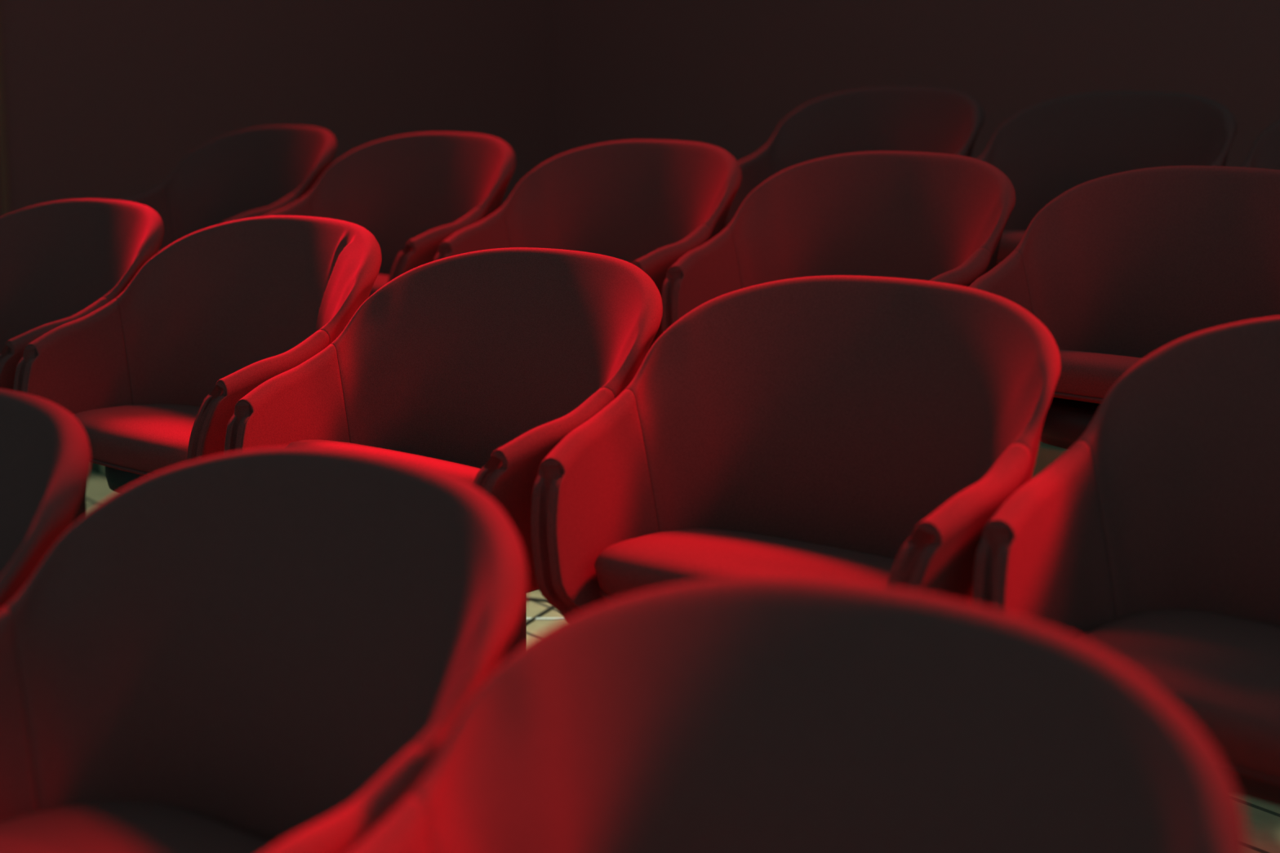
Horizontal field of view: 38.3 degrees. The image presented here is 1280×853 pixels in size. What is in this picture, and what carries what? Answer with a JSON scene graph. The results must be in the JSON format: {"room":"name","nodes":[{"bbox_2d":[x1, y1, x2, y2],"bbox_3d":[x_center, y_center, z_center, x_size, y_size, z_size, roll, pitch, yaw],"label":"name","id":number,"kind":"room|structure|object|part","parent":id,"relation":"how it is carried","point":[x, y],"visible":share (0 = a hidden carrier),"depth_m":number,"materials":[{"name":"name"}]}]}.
{"room":"auditorium","nodes":[
{"label":"auditorium","id":0,"kind":"room"},
{"bbox_2d":[0,0,554,217],"bbox_3d":[-2.989,-1.876,5.569,0.200,4.700,7.800,10,14,39],"label":"wall","id":1,"kind":"structure","parent":0,"point":[104,99],"depth_m":7.23,"materials":[{"name":"paint"}]},
{"bbox_2d":[0,22,9,216],"bbox_3d":[-2.227,-2.150,6.262,0.012,4.400,0.030,10,14,39],"label":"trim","id":2,"kind":"structure","parent":1,"relation":"attached to","point":[4,191],"depth_m":6.49,"materials":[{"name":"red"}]},
{"bbox_2d":[84,440,1279,852],"bbox_3d":[0.337,0.592,3.145,8.600,0.870,7.800,10,14,39],"label":"floor","id":3,"kind":"structure","parent":0,"point":[1262,820],"depth_m":3.77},
{"bbox_2d":[0,388,91,609],"bbox_3d":[-0.913,0.395,2.135,0.633,0.828,0.500,9,14,37],"label":"tub chair","id":4,"kind":"object","parent":3,"relation":"on","point":[45,451],"visible":0.63,"depth_m":2.10,"materials":[{"name":"red fabric"}]},
{"bbox_2d":[0,198,164,527],"bbox_3d":[-1.246,-0.035,3.748,0.632,0.828,0.500,9,14,38],"label":"tub chair","id":5,"kind":"object","parent":3,"relation":"on","point":[62,261],"visible":0.32,"depth_m":3.85,"materials":[{"name":"red fabric"}]},
{"bbox_3d":[-1.185,-0.049,3.402,0.072,0.218,0.048,9,14,38],"label":"panel","id":6,"kind":"part","parent":5,"relation":"part of","materials":[{"name":"red fabric"}]},
{"bbox_3d":[-1.122,-0.091,3.468,0.111,0.291,0.241,9,14,38],"label":"armrest","id":7,"kind":"part","parent":5,"relation":"part of","materials":[{"name":"red fabric"}]},
{"bbox_3d":[-1.178,-0.234,3.793,0.620,0.452,0.289,9,14,38],"label":"backrest","id":8,"kind":"part","parent":5,"relation":"part of","materials":[{"name":"red fabric"}]},
{"bbox_2d":[13,215,382,492],"bbox_3d":[-0.755,0.048,3.337,0.633,0.828,0.500,10,14,39],"label":"tub chair","id":9,"kind":"object","parent":3,"relation":"on","point":[154,377],"visible":0.65,"depth_m":3.41,"materials":[{"name":"red fabric"}]},
{"bbox_3d":[-1.096,-0.035,3.314,0.072,0.218,0.048,10,14,39],"label":"panel","id":10,"kind":"part","parent":9,"relation":"part of","materials":[{"name":"red fabric"}]},
{"bbox_3d":[-1.037,-0.078,3.383,0.111,0.291,0.241,10,14,39],"label":"armrest","id":11,"kind":"part","parent":9,"relation":"part of","materials":[{"name":"red fabric"}]},
{"bbox_3d":[-0.785,0.083,3.309,0.370,0.078,0.250,10,14,39],"label":"seat frame","id":12,"kind":"part","parent":9,"relation":"part of","materials":[{"name":"black metal"}]},
{"bbox_2d":[73,404,199,474],"bbox_3d":[-0.801,0.015,3.275,0.450,0.077,0.314,10,16,39],"label":"seat cushion","id":13,"kind":"object","parent":9,"relation":"on","point":[132,438],"depth_m":3.17,"materials":[{"name":"red fabric"}]},
{"bbox_3d":[-0.703,0.034,2.990,0.072,0.218,0.048,10,14,39],"label":"panel","id":14,"kind":"part","parent":9,"relation":"part of","materials":[{"name":"red fabric"}]},
{"bbox_3d":[-0.685,-0.151,3.381,0.620,0.452,0.289,10,14,39],"label":"backrest","id":15,"kind":"part","parent":9,"relation":"part of","materials":[{"name":"red fabric"}]},
{"bbox_3d":[-0.637,-0.008,3.055,0.111,0.291,0.241,10,14,39],"label":"armrest","id":16,"kind":"part","parent":9,"relation":"part of","materials":[{"name":"red fabric"}]},
{"bbox_2d":[120,124,337,253],"bbox_3d":[-1.090,-0.383,4.926,0.632,0.828,0.500,11,15,42],"label":"tub chair","id":17,"kind":"object","parent":3,"relation":"on","point":[259,171],"visible":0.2,"depth_m":5.05,"materials":[{"name":"red fabric"}]},
{"bbox_3d":[-1.367,-0.512,4.989,0.111,0.291,0.241,11,15,42],"label":"armrest","id":18,"kind":"part","parent":17,"relation":"part of","materials":[{"name":"red fabric"}]},
{"bbox_3d":[-0.988,-0.438,4.637,0.111,0.291,0.241,11,15,42],"label":"armrest","id":19,"kind":"part","parent":17,"relation":"part of","materials":[{"name":"red fabric"}]},
{"bbox_2d":[0,446,527,852],"bbox_3d":[-0.404,0.469,1.731,0.632,0.828,0.500,9,14,38],"label":"tub chair","id":20,"kind":"object","parent":3,"relation":"on","point":[270,650],"visible":0.9,"depth_m":1.83,"materials":[{"name":"red fabric"}]},
{"bbox_3d":[-0.686,0.345,1.771,0.111,0.291,0.241,9,14,38],"label":"armrest","id":21,"kind":"part","parent":20,"relation":"part of","materials":[{"name":"red fabric"}]},
{"bbox_2d":[0,800,275,852],"bbox_3d":[-0.448,0.431,1.667,0.450,0.077,0.314,9,14,38],"label":"seat cushion","id":22,"kind":"object","parent":20,"relation":"on","point":[25,826],"depth_m":1.77,"materials":[{"name":"red fabric"}]},
{"bbox_3d":[-0.280,0.413,1.451,0.111,0.291,0.241,9,14,38],"label":"armrest","id":23,"kind":"part","parent":20,"relation":"part of","materials":[{"name":"red fabric"}]},
{"bbox_2d":[262,131,515,297],"bbox_3d":[-0.599,-0.293,4.481,0.632,0.828,0.500,10,14,38],"label":"tub chair","id":24,"kind":"object","parent":3,"relation":"on","point":[412,192],"visible":0.31,"depth_m":4.59,"materials":[{"name":"red fabric"}]},
{"bbox_3d":[-0.882,-0.417,4.522,0.111,0.291,0.241,10,14,38],"label":"armrest","id":25,"kind":"part","parent":24,"relation":"part of","materials":[{"name":"red fabric"}]},
{"bbox_2d":[368,274,389,297],"bbox_3d":[-0.643,-0.331,4.418,0.450,0.077,0.314,10,14,38],"label":"seat cushion","id":26,"kind":"object","parent":24,"relation":"on","point":[381,280],"depth_m":4.24,"materials":[{"name":"red fabric"}]},
{"bbox_3d":[-0.540,-0.307,4.135,0.072,0.218,0.048,10,14,38],"label":"panel","id":27,"kind":"part","parent":24,"relation":"part of","materials":[{"name":"red fabric"}]},
{"bbox_3d":[-0.476,-0.349,4.201,0.111,0.291,0.241,10,14,38],"label":"armrest","id":28,"kind":"part","parent":24,"relation":"part of","materials":[{"name":"red fabric"}]},
{"bbox_2d":[223,247,662,664],"bbox_3d":[-0.270,0.154,2.862,0.632,0.828,0.500,10,14,39],"label":"tub chair","id":29,"kind":"object","parent":3,"relation":"on","point":[473,367],"visible":0.62,"depth_m":2.95,"materials":[{"name":"red fabric"}]},
{"bbox_3d":[-0.611,0.072,2.839,0.072,0.218,0.048,10,14,39],"label":"panel","id":30,"kind":"part","parent":29,"relation":"part of","materials":[{"name":"red fabric"}]},
{"bbox_3d":[-0.551,0.029,2.909,0.111,0.291,0.241,10,14,39],"label":"armrest","id":31,"kind":"part","parent":29,"relation":"part of","materials":[{"name":"red fabric"}]},
{"bbox_2d":[285,440,480,484],"bbox_3d":[-0.311,0.084,2.797,0.450,0.077,0.314,10,2,39],"label":"seat cushion","id":32,"kind":"object","parent":29,"relation":"on","point":[462,460],"depth_m":2.97,"materials":[{"name":"red fabric"}]},
{"bbox_3d":[-0.219,0.141,2.514,0.072,0.218,0.048,10,14,39],"label":"panel","id":33,"kind":"part","parent":29,"relation":"part of","materials":[{"name":"red fabric"}]},
{"bbox_3d":[-0.199,-0.044,2.906,0.620,0.452,0.289,10,14,39],"label":"backrest","id":34,"kind":"part","parent":29,"relation":"part of","materials":[{"name":"red fabric"}]},
{"bbox_3d":[-0.153,0.099,2.579,0.111,0.291,0.241,10,14,39],"label":"armrest","id":35,"kind":"part","parent":29,"relation":"part of","materials":[{"name":"red fabric"}]},
{"bbox_2d":[526,596,554,625],"bbox_3d":[-0.255,0.390,3.812,0.220,0.007,0.388,-2,11,-16],"label":"cable","id":36,"kind":"object","parent":3,"relation":"on","point":[550,607],"visible":0.23,"depth_m":3.85,"materials":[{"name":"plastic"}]},
{"bbox_2d":[526,617,564,620],"bbox_3d":[-0.186,0.396,3.793,0.500,0.004,0.008,0,11,-3],"label":"trim","id":37,"kind":"structure","parent":3,"relation":"on","point":[527,619],"depth_m":3.79,"materials":[{"name":"silver metal"}]},
{"bbox_2d":[433,139,742,352],"bbox_3d":[-0.087,-0.210,4.067,0.632,0.828,0.500,10,14,39],"label":"tub chair","id":38,"kind":"object","parent":3,"relation":"on","point":[646,204],"visible":0.38,"depth_m":4.16,"materials":[{"name":"red fabric"}]},
{"bbox_3d":[-0.428,-0.292,4.044,0.072,0.218,0.048,10,14,39],"label":"panel","id":39,"kind":"part","parent":38,"relation":"part of","materials":[{"name":"red fabric"}]},
{"bbox_3d":[-0.368,-0.335,4.114,0.111,0.291,0.241,10,14,39],"label":"armrest","id":40,"kind":"part","parent":38,"relation":"part of","materials":[{"name":"red fabric"}]},
{"bbox_3d":[-0.016,-0.409,4.111,0.620,0.452,0.289,10,14,39],"label":"backrest","id":41,"kind":"part","parent":38,"relation":"part of","materials":[{"name":"red fabric"}]},
{"bbox_3d":[-0.035,-0.224,3.720,0.072,0.218,0.048,10,14,39],"label":"panel","id":42,"kind":"part","parent":38,"relation":"part of","materials":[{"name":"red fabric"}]},
{"bbox_3d":[0.031,-0.265,3.784,0.111,0.291,0.241,10,14,39],"label":"armrest","id":43,"kind":"part","parent":38,"relation":"part of","materials":[{"name":"red fabric"}]},
{"bbox_2d":[530,275,1061,619],"bbox_3d":[0.226,0.233,2.468,0.632,0.828,0.500,9,13,35],"label":"tub chair","id":44,"kind":"object","parent":3,"relation":"on","point":[870,429],"visible":0.67,"depth_m":2.52,"materials":[{"name":"red fabric"}]},
{"bbox_3d":[-0.114,0.155,2.421,0.072,0.218,0.048,9,13,35],"label":"panel","id":45,"kind":"part","parent":44,"relation":"part of","materials":[{"name":"red fabric"}]},
{"bbox_3d":[-0.060,0.112,2.494,0.111,0.291,0.241,9,13,35],"label":"armrest","id":46,"kind":"part","parent":44,"relation":"part of","materials":[{"name":"red fabric"}]},
{"bbox_2d":[594,528,896,598],"bbox_3d":[0.185,0.196,2.402,0.450,0.077,0.314,9,13,35],"label":"seat cushion","id":47,"kind":"object","parent":44,"relation":"on","point":[628,561],"depth_m":2.38,"materials":[{"name":"red fabric"}]},
{"bbox_3d":[0.291,0.033,2.516,0.620,0.452,0.289,9,13,35],"label":"backrest","id":48,"kind":"part","parent":44,"relation":"part of","materials":[{"name":"red fabric"}]},
{"bbox_3d":[0.302,0.219,2.125,0.072,0.218,0.048,9,13,35],"label":"panel","id":49,"kind":"part","parent":44,"relation":"part of","materials":[{"name":"red fabric"}]},
{"bbox_3d":[0.362,0.176,2.194,0.111,0.291,0.241,9,13,35],"label":"armrest","id":50,"kind":"part","parent":44,"relation":"part of","materials":[{"name":"red fabric"}]},
{"bbox_2d":[348,575,1247,852],"bbox_3d":[0.070,0.565,1.283,0.633,0.828,0.500,9,13,36],"label":"tub chair","id":51,"kind":"object","parent":3,"relation":"on","point":[747,713],"visible":1,"depth_m":1.39,"materials":[{"name":"red fabric"}]},
{"bbox_3d":[-0.214,0.443,1.312,0.111,0.291,0.241,9,13,36],"label":"armrest","id":52,"kind":"part","parent":51,"relation":"part of","materials":[{"name":"red fabric"}]},
{"bbox_2d":[661,151,1015,333],"bbox_3d":[0.411,-0.121,3.650,0.632,0.828,0.500,10,14,39],"label":"tub chair","id":53,"kind":"object","parent":3,"relation":"on","point":[939,217],"visible":0.42,"depth_m":3.73,"materials":[{"name":"red fabric"}]},
{"bbox_3d":[0.070,-0.202,3.624,0.072,0.218,0.048,10,14,39],"label":"panel","id":54,"kind":"part","parent":53,"relation":"part of","materials":[{"name":"red fabric"}]},
{"bbox_3d":[0.129,-0.245,3.694,0.111,0.291,0.241,10,14,39],"label":"armrest","id":55,"kind":"part","parent":53,"relation":"part of","materials":[{"name":"red fabric"}]},
{"bbox_3d":[0.481,-0.320,3.695,0.620,0.452,0.289,10,14,39],"label":"backrest","id":56,"kind":"part","parent":53,"relation":"part of","materials":[{"name":"red fabric"}]},
{"bbox_3d":[0.531,-0.177,3.368,0.111,0.291,0.241,10,14,39],"label":"armrest","id":57,"kind":"part","parent":53,"relation":"part of","materials":[{"name":"red fabric"}]},
{"bbox_2d":[723,86,984,229],"bbox_3d":[0.570,-0.468,4.813,0.632,0.828,0.500,10,14,39],"label":"tub chair","id":58,"kind":"object","parent":3,"relation":"on","point":[878,118],"visible":0.22,"depth_m":4.91,"materials":[{"name":"red fabric"}]},
{"bbox_3d":[0.229,-0.550,4.791,0.072,0.218,0.048,10,14,39],"label":"panel","id":59,"kind":"part","parent":58,"relation":"part of","materials":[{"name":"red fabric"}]},
{"bbox_3d":[0.289,-0.593,4.861,0.111,0.291,0.241,10,14,39],"label":"armrest","id":60,"kind":"part","parent":58,"relation":"part of","materials":[{"name":"red fabric"}]},
{"bbox_3d":[0.641,-0.667,4.857,0.620,0.452,0.289,10,14,39],"label":"backrest","id":61,"kind":"part","parent":58,"relation":"part of","materials":[{"name":"red fabric"}]},
{"bbox_2d":[977,90,1237,266],"bbox_3d":[1.073,-0.380,4.396,0.632,0.828,0.500,10,14,39],"label":"tub chair","id":62,"kind":"object","parent":3,"relation":"on","point":[1050,148],"visible":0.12,"depth_m":4.51,"materials":[{"name":"red fabric"}]},
{"bbox_3d":[0.792,-0.505,4.443,0.111,0.291,0.241,10,14,39],"label":"armrest","id":63,"kind":"part","parent":62,"relation":"part of","materials":[{"name":"red fabric"}]},
{"bbox_2d":[995,230,1025,264],"bbox_3d":[1.028,-0.418,4.333,0.450,0.077,0.314,10,14,39],"label":"seat cushion","id":64,"kind":"object","parent":62,"relation":"on","point":[1010,239],"depth_m":4.29,"materials":[{"name":"red fabric"}]},
{"bbox_2d":[968,165,1279,448],"bbox_3d":[0.912,-0.032,3.231,0.633,0.828,0.500,10,14,41],"label":"tub chair","id":65,"kind":"object","parent":3,"relation":"on","point":[1119,268],"visible":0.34,"depth_m":3.34,"materials":[{"name":"red fabric"}]},
{"bbox_3d":[0.633,-0.158,3.285,0.111,0.291,0.241,10,14,41],"label":"armrest","id":66,"kind":"part","parent":65,"relation":"part of","materials":[{"name":"red fabric"}]},
{"bbox_3d":[0.881,0.003,3.203,0.370,0.078,0.250,10,14,41],"label":"seat frame","id":67,"kind":"part","parent":65,"relation":"part of","materials":[{"name":"black metal"}]},
{"bbox_2d":[1052,349,1142,404],"bbox_3d":[0.867,-0.082,3.168,0.450,0.077,0.314,10,10,41],"label":"seat cushion","id":68,"kind":"object","parent":65,"relation":"on","point":[1086,376],"depth_m":3.09,"materials":[{"name":"red fabric"}]},
{"bbox_3d":[0.985,-0.230,3.273,0.620,0.452,0.289,10,14,41],"label":"backrest","id":69,"kind":"part","parent":65,"relation":"part of","materials":[{"name":"red fabric"}]},
{"bbox_2d":[972,315,1279,806],"bbox_3d":[0.746,0.309,2.082,0.500,0.828,0.632,-10,15,-43],"label":"tub chair","id":70,"kind":"object","parent":3,"relation":"on","point":[1153,541],"visible":0.7,"depth_m":2.21,"materials":[{"name":"red fabric"}]},
{"bbox_3d":[0.406,0.221,2.092,0.048,0.218,0.072,-10,15,-43],"label":"panel","id":71,"kind":"part","parent":70,"relation":"part of","materials":[{"name":"red fabric"}]},
{"bbox_3d":[0.473,0.179,2.155,0.241,0.291,0.111,-10,15,-43],"label":"armrest","id":72,"kind":"part","parent":70,"relation":"part of","materials":[{"name":"red fabric"}]},
{"bbox_3d":[0.825,0.112,2.119,0.289,0.452,0.620,-10,15,-43],"label":"backrest","id":73,"kind":"part","parent":70,"relation":"part of","materials":[{"name":"red fabric"}]},
{"bbox_2d":[1077,609,1279,778],"bbox_3d":[0.695,0.286,2.026,0.314,0.077,0.450,-17,20,-42],"label":"seat cushion","id":74,"kind":"object","parent":70,"relation":"on","point":[1221,668],"depth_m":2.00,"materials":[{"name":"red fabric"}]},
{"bbox_3d":[0.713,0.344,2.056,0.250,0.078,0.370,-10,15,-43],"label":"seat frame","id":75,"kind":"part","parent":70,"relation":"part of","materials":[{"name":"black metal"}]},
{"bbox_2d":[1240,119,1279,169],"bbox_3d":[1.576,-0.291,3.978,0.632,0.828,0.500,10,14,39],"label":"tub chair","id":76,"kind":"object","parent":3,"relation":"on","point":[1264,153],"visible":0.07,"depth_m":4.14,"materials":[{"name":"red fabric"}]},
{"bbox_2d":[553,0,1279,166],"bbox_3d":[2.877,-1.839,5.850,8.800,4.700,0.200,10,14,39],"label":"wall","id":77,"kind":"structure","parent":0,"point":[725,74],"depth_m":7.43,"materials":[{"name":"paint"}]}
]}

